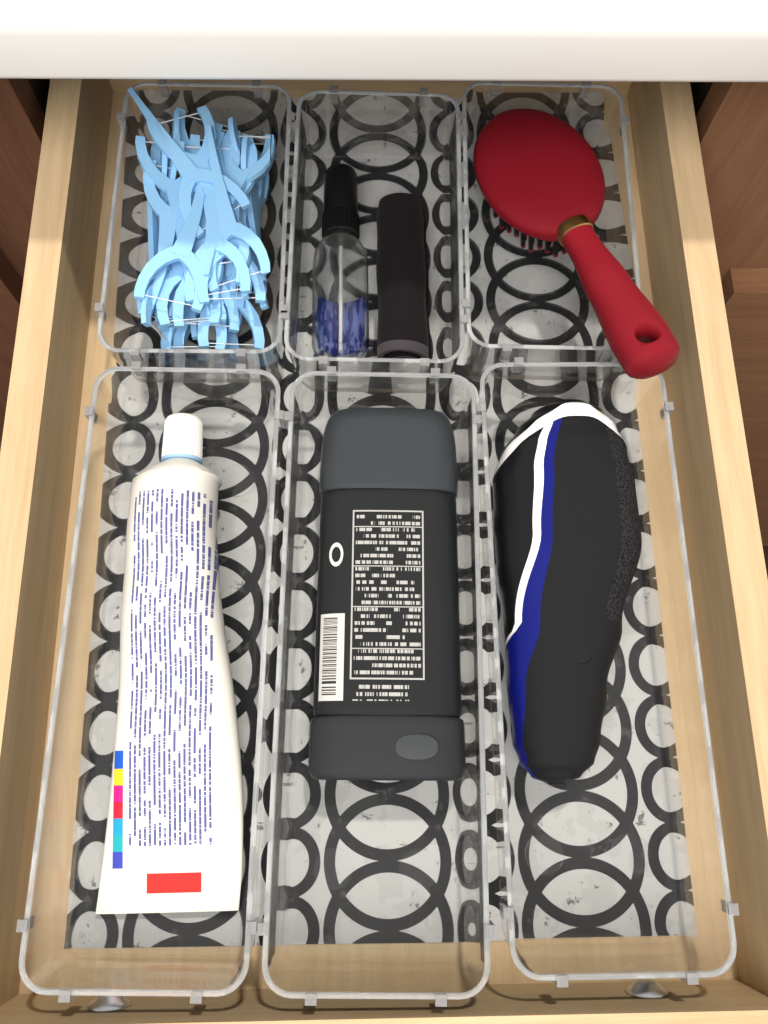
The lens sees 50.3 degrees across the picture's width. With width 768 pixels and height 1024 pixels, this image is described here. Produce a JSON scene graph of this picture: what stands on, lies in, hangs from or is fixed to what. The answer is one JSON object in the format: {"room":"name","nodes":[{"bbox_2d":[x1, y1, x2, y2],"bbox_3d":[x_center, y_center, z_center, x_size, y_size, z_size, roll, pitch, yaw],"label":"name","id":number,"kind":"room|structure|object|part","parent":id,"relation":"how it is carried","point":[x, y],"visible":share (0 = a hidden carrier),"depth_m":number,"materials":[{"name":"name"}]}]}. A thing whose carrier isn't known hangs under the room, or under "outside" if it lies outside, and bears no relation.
{"room":"bathroom","nodes":[
{"label":"bathroom","id":0,"kind":"room"},
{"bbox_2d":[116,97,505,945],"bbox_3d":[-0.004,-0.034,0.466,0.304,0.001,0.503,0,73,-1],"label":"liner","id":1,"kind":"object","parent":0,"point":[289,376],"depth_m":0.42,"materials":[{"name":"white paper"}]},
{"bbox_2d":[762,546,767,578],"bbox_3d":[-0.018,0.652,1.259,4.000,0.020,2.700,0,73,-1],"label":"floor","id":2,"kind":"structure","parent":0,"point":[765,548],"depth_m":1.44,"materials":[{"name":"brown wood"}]},
{"bbox_2d":[0,78,767,545],"bbox_3d":[-0.019,-0.369,1.006,2.000,1.068,0.640,0,73,-1],"label":"vanity cabinet","id":3,"kind":"object","parent":2,"relation":"on","point":[732,117],"visible":0.03,"depth_m":0.55,"materials":[{"name":"brown wood"}]},
{"bbox_2d":[0,79,767,1023],"bbox_3d":[-0.004,-0.021,0.448,0.400,0.087,0.581,0,73,-1],"label":"drawer","id":4,"kind":"object","parent":3,"relation":"attached to","point":[59,356],"visible":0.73,"depth_m":0.41,"materials":[{"name":"brown wood"}]},
{"bbox_2d":[16,361,284,1003],"bbox_3d":[-0.103,0.070,0.405,0.101,0.052,0.293,1,73,-1],"label":"bin","id":5,"kind":"object","parent":4,"relation":"in","point":[68,950],"visible":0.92,"depth_m":0.41,"materials":[{"name":"clear plastic"}]},
{"bbox_2d":[96,413,242,913],"bbox_3d":[-0.104,0.067,0.405,0.069,0.044,0.245,-1,73,-1],"label":"toothpaste tube","id":6,"kind":"object","parent":5,"relation":"in","point":[174,835],"visible":1,"depth_m":0.40,"materials":[{"name":"white plastic"}]},
{"bbox_2d":[94,79,294,382],"bbox_3d":[-0.103,-0.160,0.476,0.102,0.052,0.181,0,73,-1],"label":"bin","id":7,"kind":"object","parent":4,"relation":"in","point":[257,109],"visible":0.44,"depth_m":0.48,"materials":[{"name":"clear plastic"}]},
{"bbox_2d":[128,87,275,348],"bbox_3d":[-0.104,-0.163,0.472,0.085,0.052,0.154,0,73,-1],"label":"pick","id":8,"kind":"object","parent":7,"relation":"in","point":[207,252],"visible":1,"depth_m":0.46,"materials":[{"name":"blue plastic"}]},
{"bbox_2d":[281,85,468,377],"bbox_3d":[-0.005,-0.155,0.477,0.100,0.052,0.181,1,73,-1],"label":"bin","id":9,"kind":"object","parent":4,"relation":"in","point":[394,142],"visible":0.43,"depth_m":0.49,"materials":[{"name":"clear plastic"}]},
{"bbox_2d":[312,163,368,356],"bbox_3d":[-0.025,-0.148,0.479,0.033,0.033,0.122,0,73,-1],"label":"spray bottle","id":10,"kind":"object","parent":9,"relation":"in","point":[340,279],"visible":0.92,"depth_m":0.46,"materials":[{"name":"clear plastic"}]},
{"bbox_2d":[376,193,431,358],"bbox_3d":[0.011,-0.138,0.481,0.032,0.025,0.108,0,73,-1],"label":"tube","id":11,"kind":"object","parent":9,"relation":"in","point":[402,275],"visible":0.98,"depth_m":0.47,"materials":[{"name":"black plastic"}]},
{"bbox_2d":[257,366,494,1006],"bbox_3d":[-0.002,0.072,0.406,0.101,0.052,0.293,1,73,-1],"label":"bin","id":12,"kind":"object","parent":4,"relation":"in","point":[376,889],"visible":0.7,"depth_m":0.40,"materials":[{"name":"clear plastic"}]},
{"bbox_2d":[308,408,465,780],"bbox_3d":[0.002,0.038,0.422,0.076,0.034,0.191,1,73,-1],"label":"stick","id":13,"kind":"object","parent":12,"relation":"in","point":[387,705],"visible":1,"depth_m":0.41,"materials":[{"name":"grey plastic"}]},
{"bbox_2d":[458,81,640,381],"bbox_3d":[0.092,-0.163,0.481,0.100,0.052,0.181,1,73,-1],"label":"bin","id":14,"kind":"object","parent":4,"relation":"in","point":[534,306],"visible":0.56,"depth_m":0.49,"materials":[{"name":"clear plastic"}]},
{"bbox_2d":[473,108,679,378],"bbox_3d":[0.106,-0.153,0.458,0.068,0.070,0.200,-20,74,-7],"label":"hairbrush","id":15,"kind":"object","parent":14,"relation":"in","point":[536,172],"visible":1,"depth_m":0.45,"materials":[{"name":"red plastic"},{"name":"gold metal"}]},
{"bbox_3d":[0.121,-0.112,0.428,0.030,0.024,0.101,-21,64,0],"label":"handle","id":16,"kind":"part","parent":15,"relation":"part of","materials":[{"name":"red plastic"}]},
{"bbox_2d":[476,357,739,986],"bbox_3d":[0.100,0.066,0.410,0.102,0.052,0.293,0,73,-1],"label":"bin","id":17,"kind":"object","parent":4,"relation":"in","point":[617,870],"visible":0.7,"depth_m":0.40,"materials":[{"name":"clear plastic"}]},
{"bbox_2d":[492,399,641,783],"bbox_3d":[0.096,0.035,0.419,0.076,0.045,0.198,0,73,-1],"label":"electric shaver","id":18,"kind":"object","parent":17,"relation":"in","point":[568,538],"visible":1,"depth_m":0.40,"materials":[{"name":"black plastic"}]},
{"bbox_2d":[0,0,767,81],"bbox_3d":[-0.008,-0.540,0.478,2.200,0.038,0.687,0,73,-1],"label":"countertop","id":19,"kind":"structure","parent":3,"relation":"on","point":[409,40],"depth_m":0.37,"materials":[{"name":"white"}]}
]}

